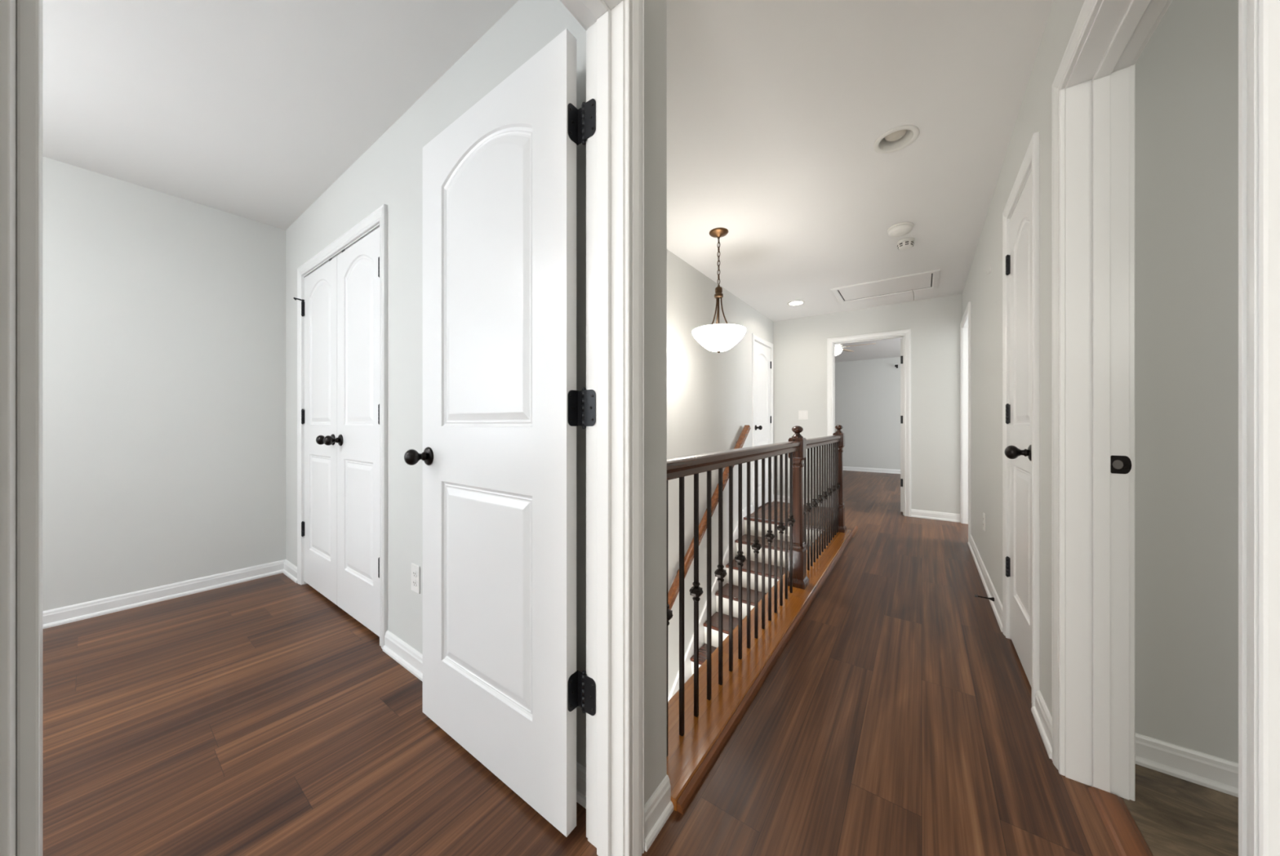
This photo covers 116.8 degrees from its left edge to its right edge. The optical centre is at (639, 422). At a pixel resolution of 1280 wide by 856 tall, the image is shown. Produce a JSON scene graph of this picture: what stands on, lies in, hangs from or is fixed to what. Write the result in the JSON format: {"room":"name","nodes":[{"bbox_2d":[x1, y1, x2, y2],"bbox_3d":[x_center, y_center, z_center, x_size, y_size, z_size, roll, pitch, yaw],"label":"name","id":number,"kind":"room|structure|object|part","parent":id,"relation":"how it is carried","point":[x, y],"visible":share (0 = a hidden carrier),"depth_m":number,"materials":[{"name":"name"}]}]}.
{"room":"upstairs hallway","nodes":[
{"label":"upstairs hallway","id":0,"kind":"room"},
{"bbox_2d":[43,156,285,610],"bbox_3d":[-3.332,-0.160,1.801,0.115,2.440,4.450,0,0,36],"label":"wall","id":1,"kind":"structure","parent":0,"point":[164,314],"depth_m":2.33,"materials":[{"name":"paint"}]},
{"bbox_2d":[43,559,297,628],"bbox_3d":[-3.392,1.017,1.331,0.334,0.086,3.415,0,0,36],"label":"baseboard","id":2,"kind":"structure","parent":1,"relation":"attached to","point":[74,612],"depth_m":2.35,"materials":[{"name":"white wood"}]},
{"bbox_2d":[285,0,586,767],"bbox_3d":[-1.324,-0.160,2.021,3.125,2.440,0.115,0,0,36],"label":"wall","id":3,"kind":"structure","parent":0,"point":[389,172],"depth_m":1.72,"materials":[{"name":"paint"}]},
{"bbox_2d":[293,255,337,604],"bbox_3d":[-1.991,0.037,2.404,0.623,2.002,0.115,0,0,36],"label":"door","id":4,"kind":"structure","parent":3,"relation":"in","point":[319,304],"depth_m":2.41,"materials":[{"name":"white paint"}]},
{"bbox_3d":[-1.796,0.096,2.240,0.055,0.055,0.076,0,0,36],"label":"knob","id":5,"kind":"part","parent":4,"relation":"part of","materials":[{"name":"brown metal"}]},
{"bbox_2d":[297,204,387,648],"bbox_3d":[-1.697,0.018,2.277,1.320,2.085,0.132,0,0,36],"label":"door frame","id":6,"kind":"structure","parent":3,"relation":"attached to","point":[378,218],"depth_m":1.91,"materials":[{"name":"white wood"}]},
{"bbox_2d":[323,226,379,635],"bbox_3d":[-1.492,0.037,2.046,0.598,2.002,0.115,0,0,36],"label":"door","id":7,"kind":"structure","parent":3,"relation":"in","point":[357,439],"depth_m":2.07,"materials":[{"name":"white paint"}]},
{"bbox_3d":[-1.699,0.096,2.171,0.055,0.055,0.076,0,0,36],"label":"knob","id":8,"kind":"part","parent":7,"relation":"part of","materials":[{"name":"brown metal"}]},
{"bbox_2d":[411,562,420,593],"bbox_3d":[-0.963,0.665,1.687,0.072,0.116,0.008,0,0,36],"label":"wall outlet","id":9,"kind":"object","parent":3,"relation":"attached to","point":[415,569],"visible":1,"depth_m":1.68,"materials":[{"name":"white plastic"}]},
{"bbox_2d":[412,569,416,577],"bbox_3d":[-0.965,0.645,1.685,0.033,0.029,0.002,0,0,36],"label":"socket","id":10,"kind":"object","parent":9,"relation":"attached to","point":[414,571],"depth_m":1.68,"materials":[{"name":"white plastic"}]},
{"bbox_2d":[412,579,416,586],"bbox_3d":[-0.965,0.685,1.685,0.033,0.029,0.002,0,0,36],"label":"socket","id":11,"kind":"object","parent":9,"relation":"attached to","point":[414,581],"depth_m":1.68,"materials":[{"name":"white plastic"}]},
{"bbox_2d":[382,630,586,808],"bbox_3d":[-0.643,1.017,1.450,1.354,0.086,0.022,0,0,36],"label":"baseboard","id":12,"kind":"structure","parent":3,"relation":"attached to","point":[406,655],"depth_m":1.69,"materials":[{"name":"white wood"}]},
{"bbox_2d":[404,28,595,835],"bbox_3d":[-0.449,0.025,1.201,0.805,2.035,0.195,0,0,36],"label":"door","id":13,"kind":"structure","parent":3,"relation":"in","point":[503,406],"depth_m":1.13,"materials":[{"name":"white paint"}]},
{"bbox_3d":[-0.771,0.117,1.359,0.055,0.055,0.076,0,0,36],"label":"knob","id":14,"kind":"part","parent":13,"relation":"part of","materials":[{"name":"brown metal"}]},
{"bbox_2d":[43,0,1053,361],"bbox_3d":[1.718,-1.555,3.259,7.700,0.350,13.000,0,0,36],"label":"ceiling","id":15,"kind":"structure","parent":0,"point":[777,110],"depth_m":1.74,"materials":[{"name":"paint"}]},
{"bbox_2d":[692,227,746,352],"bbox_3d":[0.570,-0.943,2.849,0.384,0.874,0.384,0,0,36],"label":"pendant lamp","id":16,"kind":"object","parent":15,"relation":"hanging from","point":[718,338],"visible":1,"depth_m":2.77,"materials":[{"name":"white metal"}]},
{"bbox_3d":[0.517,-0.771,2.813,0.101,0.288,0.010,0,0,-34],"label":"arm","id":17,"kind":"part","parent":16,"relation":"part of","materials":[{"name":"brown metal"}]},
{"bbox_3d":[0.565,-0.771,2.912,0.010,0.288,0.102,0,0,-4],"label":"arm","id":18,"kind":"part","parent":16,"relation":"part of","materials":[{"name":"brown metal"}]},
{"bbox_3d":[0.570,-1.169,2.849,0.019,0.358,0.019,0,0,-9],"label":"chain","id":19,"kind":"part","parent":16,"relation":"part of","materials":[{"name":"brown metal"}]},
{"bbox_3d":[0.570,-0.725,2.849,0.009,0.370,0.009,0,0,-32],"label":"rod","id":20,"kind":"part","parent":16,"relation":"part of","materials":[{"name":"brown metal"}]},
{"bbox_3d":[0.570,-0.595,2.849,0.384,0.153,0.384,0,0,36],"label":"lamp shade","id":21,"kind":"part","parent":16,"relation":"part of","materials":[{"name":"white glass"}]},
{"bbox_3d":[0.627,-0.771,2.821,0.101,0.288,0.010,0,0,26],"label":"arm","id":22,"kind":"part","parent":16,"relation":"part of","materials":[{"name":"brown metal"}]},
{"bbox_2d":[786,300,804,305],"bbox_3d":[1.794,-1.444,4.527,0.189,0.140,0.189,0,0,36],"label":"recessed light","id":23,"kind":"object","parent":15,"relation":"in","point":[794,302],"visible":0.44,"depth_m":4.57,"materials":[{"name":"white"}]},
{"bbox_2d":[835,342,875,355],"bbox_3d":[2.958,-1.195,5.901,0.990,0.370,1.030,0,0,36],"label":"ceiling fan","id":24,"kind":"object","parent":15,"relation":"hanging from","point":[838,349],"visible":0.3,"depth_m":5.83,"materials":[{"name":"white"}]},
{"bbox_3d":[2.921,-1.065,5.927,0.233,0.110,0.233,0,0,36],"label":"lamp shade","id":25,"kind":"part","parent":24,"relation":"part of","materials":[{"name":"white glass"}]},
{"bbox_2d":[830,269,940,303],"bbox_3d":[2.497,-1.321,4.029,0.900,0.119,0.580,0,0,36],"label":"attic hatch","id":26,"kind":"object","parent":15,"relation":"attached to","point":[922,281],"visible":1,"depth_m":4.00,"materials":[{"name":"paint"}]},
{"bbox_3d":[2.497,-1.380,4.029,0.776,0.002,0.456,0,0,36],"label":"panel","id":27,"kind":"part","parent":26,"relation":"part of","materials":[{"name":"paint"}]},
{"bbox_2d":[873,124,919,153],"bbox_3d":[1.246,-1.444,1.918,0.189,0.140,0.189,0,0,36],"label":"recessed light","id":28,"kind":"object","parent":15,"relation":"in","point":[898,138],"visible":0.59,"depth_m":1.93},
{"bbox_3d":[1.246,-1.450,1.918,0.094,0.117,0.094,0,0,36],"label":"bulb","id":29,"kind":"part","parent":28,"relation":"part of","materials":[{"name":"white glass"}]},
{"bbox_2d":[887,222,913,236],"bbox_3d":[1.837,-1.355,2.780,0.156,0.049,0.156,0,0,36],"label":"smoke detector","id":30,"kind":"object","parent":15,"relation":"attached to","point":[899,229],"visible":1,"depth_m":2.74,"materials":[{"name":"white plastic"}]},
{"bbox_2d":[897,237,914,249],"bbox_3d":[2.014,-1.351,2.985,0.110,0.057,0.110,0,0,36],"label":"smoke detector","id":31,"kind":"object","parent":15,"relation":"attached to","point":[908,242],"visible":1,"depth_m":2.95,"materials":[{"name":"white plastic"}]},
{"bbox_2d":[43,470,1238,855],"bbox_3d":[1.718,1.160,3.259,7.400,0.200,12.700,0,0,36],"label":"floor","id":32,"kind":"structure","parent":0,"point":[260,716],"depth_m":1.29,"materials":[{"name":"laminate"}]},
{"bbox_2d":[666,527,851,810],"bbox_3d":[0.989,1.144,2.510,0.224,0.232,3.368,0,0,36],"label":"curb","id":33,"kind":"object","parent":32,"relation":"on","point":[686,752],"visible":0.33,"depth_m":1.56,"materials":[{"name":"brown wood"}]},
{"bbox_2d":[666,424,846,755],"bbox_3d":[0.977,0.522,2.473,0.116,1.011,3.297,0,0,36],"label":"balustrade","id":34,"kind":"object","parent":33,"relation":"on","point":[797,446],"visible":0.96,"depth_m":1.89,"materials":[{"name":"brown wood"}]},
{"bbox_3d":[0.497,0.143,1.803,0.064,0.062,1.649,0,0,36],"label":"rail","id":35,"kind":"part","parent":34,"relation":"part of","materials":[{"name":"brown wood"}]},
{"bbox_3d":[1.004,0.561,2.510,0.116,0.934,0.116,0,0,36],"label":"newel post","id":36,"kind":"part","parent":34,"relation":"part of","materials":[{"name":"brown wood"}]},
{"bbox_3d":[1.453,0.143,3.138,0.064,0.062,1.455,0,0,36],"label":"rail","id":37,"kind":"part","parent":34,"relation":"part of","materials":[{"name":"brown wood"}]},
{"bbox_3d":[1.903,0.561,3.766,0.116,0.934,0.116,0,0,36],"label":"newel post","id":38,"kind":"part","parent":34,"relation":"part of","materials":[{"name":"wood"}]},
{"bbox_2d":[676,524,857,813],"bbox_3d":[1.151,1.046,2.527,0.019,0.027,3.581,0,0,36],"label":"trim","id":39,"kind":"structure","parent":33,"relation":"attached to","point":[689,792],"depth_m":1.45,"materials":[{"name":"brown wood"}]},
{"bbox_2d":[1087,786,1153,855],"bbox_3d":[1.100,1.056,0.802,0.070,0.010,0.793,0,0,36],"label":"threshold","id":40,"kind":"object","parent":32,"relation":"on","point":[1127,839],"visible":1,"depth_m":1.03,"materials":[{"name":"brown wood"}]},
{"bbox_2d":[644,0,666,804],"bbox_3d":[-1.000,-0.160,-0.311,0.115,2.440,3.530,0,0,36],"label":"wall","id":41,"kind":"structure","parent":0,"point":[655,11],"depth_m":1.04,"materials":[{"name":"paint"}]},
{"bbox_2d":[0,0,644,855],"bbox_3d":[-0.311,-0.003,0.652,0.150,2.125,0.901,0,0,36],"label":"door frame","id":42,"kind":"structure","parent":41,"relation":"attached to","point":[615,28],"depth_m":0.93,"materials":[{"name":"white wood"}]},
{"bbox_3d":[-0.365,-0.003,0.691,0.018,2.125,0.901,0,0,36],"label":"casing","id":43,"kind":"part","parent":42,"relation":"part of","materials":[{"name":"white wood"}]},
{"bbox_3d":[-0.257,-0.003,0.614,0.018,2.125,0.901,0,0,36],"label":"casing","id":44,"kind":"part","parent":42,"relation":"part of","materials":[{"name":"white wood"}]},
{"bbox_2d":[644,774,673,851],"bbox_3d":[0.045,1.017,1.032,0.022,0.086,0.130,0,0,36],"label":"baseboard","id":45,"kind":"structure","parent":41,"relation":"attached to","point":[658,808],"depth_m":1.03,"materials":[{"name":"white wood"}]},
{"bbox_2d":[666,249,773,697],"bbox_3d":[0.337,1.240,3.399,0.115,5.240,5.150,0,0,36],"label":"wall","id":46,"kind":"structure","parent":0,"point":[709,393],"depth_m":3.59,"materials":[{"name":"paint"}]},
{"bbox_2d":[667,424,751,609],"bbox_3d":[0.297,1.268,3.167,0.091,2.490,3.141,0,0,36],"label":"handrail","id":47,"kind":"object","parent":46,"relation":"attached to","point":[673,590],"visible":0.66,"depth_m":3.45,"materials":[{"name":"brown wood"}]},
{"bbox_2d":[742,504,753,516],"bbox_3d":[1.251,1.017,4.558,0.022,0.086,0.309,0,0,36],"label":"baseboard","id":48,"kind":"structure","parent":46,"relation":"attached to","point":[751,505],"depth_m":4.64,"materials":[{"name":"white wood"}]},
{"bbox_2d":[751,333,773,511],"bbox_3d":[1.520,-0.003,5.036,0.132,2.125,0.780,0,0,36],"label":"door frame","id":49,"kind":"structure","parent":46,"relation":"attached to","point":[754,337],"depth_m":4.75,"materials":[{"name":"white wood"}]},
{"bbox_2d":[754,340,771,506],"bbox_3d":[1.579,0.024,4.998,0.115,2.036,0.653,0,0,36],"label":"door","id":50,"kind":"structure","parent":46,"relation":"in","point":[762,362],"depth_m":5.00,"materials":[{"name":"white paint"}]},
{"bbox_2d":[773,293,962,513],"bbox_3d":[2.665,-0.160,4.828,2.237,2.440,0.115,0,0,36],"label":"wall","id":51,"kind":"structure","parent":0,"point":[799,344],"depth_m":4.44,"materials":[{"name":"paint"}]},
{"bbox_2d":[773,493,810,505],"bbox_3d":[2.084,1.017,5.160,0.676,0.086,0.022,0,0,36],"label":"baseboard","id":52,"kind":"structure","parent":51,"relation":"attached to","point":[778,495],"depth_m":5.27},
{"bbox_2d":[798,409,808,419],"bbox_3d":[2.129,-0.105,5.135,0.118,0.118,0.010,0,0,36],"label":"light switch","id":53,"kind":"object","parent":51,"relation":"attached to","point":[802,415],"visible":1,"depth_m":5.13,"materials":[{"name":"white plastic"}]},
{"bbox_2d":[826,328,911,516],"bbox_3d":[2.754,-0.003,4.765,0.870,2.125,0.150,0,0,36],"label":"door frame","id":54,"kind":"structure","parent":51,"relation":"attached to","point":[905,334],"depth_m":4.50,"materials":[{"name":"white wood"}]},
{"bbox_2d":[900,337,902,511],"bbox_3d":[3.318,0.024,4.884,0.115,2.036,0.744,0,0,36],"label":"door","id":55,"kind":"structure","parent":51,"relation":"in","point":[901,339],"depth_m":4.62,"materials":[{"name":"white paint"}]},
{"bbox_2d":[911,508,959,522],"bbox_3d":[3.251,1.017,4.325,0.449,0.086,0.022,0,0,36],"label":"baseboard","id":56,"kind":"structure","parent":51,"relation":"attached to","point":[937,515],"depth_m":4.32,"materials":[{"name":"white wood"}]},
{"bbox_2d":[835,356,900,469],"bbox_3d":[4.909,-0.160,8.661,6.300,2.440,0.100,0,0,36],"label":"wall","id":57,"kind":"structure","parent":0,"point":[868,391],"depth_m":8.54,"materials":[{"name":"paint"}]},
{"bbox_2d":[843,466,900,473],"bbox_3d":[4.853,1.017,8.626,6.050,0.086,0.022,0,0,36],"label":"baseboard","id":58,"kind":"structure","parent":57,"relation":"attached to","point":[845,468],"depth_m":8.51,"materials":[{"name":"white wood"}]},
{"bbox_2d":[962,0,1084,716],"bbox_3d":[1.190,-0.160,0.953,0.125,2.440,8.135,0,0,36],"label":"wall","id":59,"kind":"structure","parent":0,"point":[984,291],"depth_m":1.99,"materials":[{"name":"paint"}]},
{"bbox_2d":[960,301,970,541],"bbox_3d":[3.221,-0.003,3.791,0.160,2.125,0.935,0,0,36],"label":"door frame","id":60,"kind":"structure","parent":59,"relation":"attached to","point":[965,324],"depth_m":4.14,"materials":[{"name":"white wood"}]},
{"bbox_2d":[982,512,985,531],"bbox_3d":[2.348,0.675,2.685,0.008,0.116,0.072,0,0,36],"label":"wall outlet","id":61,"kind":"object","parent":59,"relation":"attached to","point":[984,513],"visible":1,"depth_m":2.67,"materials":[{"name":"white plastic"}]},
{"bbox_2d":[974,594,994,600],"bbox_3d":[1.997,1.012,2.284,0.087,0.023,0.023,0,0,36],"label":"door stop","id":62,"kind":"object","parent":59,"relation":"attached to","point":[992,598],"visible":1,"depth_m":2.28,"materials":[{"name":"black metal"}]},
{"bbox_2d":[967,533,1002,631],"bbox_3d":[2.366,1.017,2.723,0.022,0.086,1.796,0,0,36],"label":"baseboard","id":63,"kind":"structure","parent":59,"relation":"attached to","point":[997,606],"depth_m":2.49,"materials":[{"name":"white wood"}]},
{"bbox_2d":[1004,172,1031,685],"bbox_3d":[1.641,0.024,1.727,0.115,2.036,0.545,0,0,36],"label":"door","id":64,"kind":"structure","parent":59,"relation":"in","point":[1018,263],"depth_m":1.72,"materials":[{"name":"white paint"}]},
{"bbox_3d":[1.500,0.117,1.564,0.076,0.055,0.055,0,0,36],"label":"knob","id":65,"kind":"part","parent":64,"relation":"part of","materials":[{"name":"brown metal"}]},
{"bbox_2d":[1002,131,1039,706],"bbox_3d":[1.700,-0.003,1.681,0.142,2.125,0.672,0,0,36],"label":"door frame","id":66,"kind":"structure","parent":59,"relation":"attached to","point":[1030,163],"depth_m":1.46,"materials":[{"name":"white wood"}]},
{"bbox_2d":[1031,688,1052,758],"bbox_3d":[1.377,1.017,1.341,0.022,0.086,0.253,0,0,36],"label":"baseboard","id":67,"kind":"structure","parent":59,"relation":"attached to","point":[1042,717],"depth_m":1.34,"materials":[{"name":"white wood"}]},
{"bbox_2d":[1052,0,1279,855],"bbox_3d":[1.088,-0.003,0.811,0.160,2.125,0.945,0,0,36],"label":"door frame","id":68,"kind":"structure","parent":59,"relation":"attached to","point":[1094,83],"depth_m":1.11,"materials":[{"name":"white paint"}]},
{"bbox_3d":[1.362,0.118,1.115,0.040,0.051,0.002,0,0,36],"label":"strike plate","id":69,"kind":"part","parent":68,"relation":"part of","materials":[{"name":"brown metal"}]},
{"bbox_3d":[1.146,-0.003,0.769,0.018,2.125,0.945,0,0,36],"label":"casing","id":70,"kind":"part","parent":68,"relation":"part of","materials":[{"name":"white wood"}]},
{"bbox_2d":[1135,0,1238,762],"bbox_3d":[2.276,-0.160,0.796,1.825,2.440,0.115,0,0,36],"label":"wall","id":71,"kind":"structure","parent":0,"point":[1187,72],"depth_m":1.18,"materials":[{"name":"paint"}]},
{"bbox_2d":[1135,732,1238,796],"bbox_3d":[2.196,1.017,0.770,1.725,0.086,0.022,0,0,36],"label":"baseboard","id":72,"kind":"structure","parent":71,"relation":"attached to","point":[1202,768],"depth_m":1.17,"materials":[{"name":"white wood"}]},
{"bbox_3d":[0.943,3.915,2.388,2.247,0.190,4.220,0,0,36],"label":"floor","id":73,"kind":"structure","parent":0,"visible":0},
{"bbox_2d":[667,506,816,701],"bbox_3d":[0.587,2.461,2.875,0.902,2.979,3.522,0,0,36],"label":"staircase","id":74,"kind":"structure","parent":73,"relation":"on","point":[689,655],"depth_m":3.81,"materials":[{"name":"paint"}]}
]}

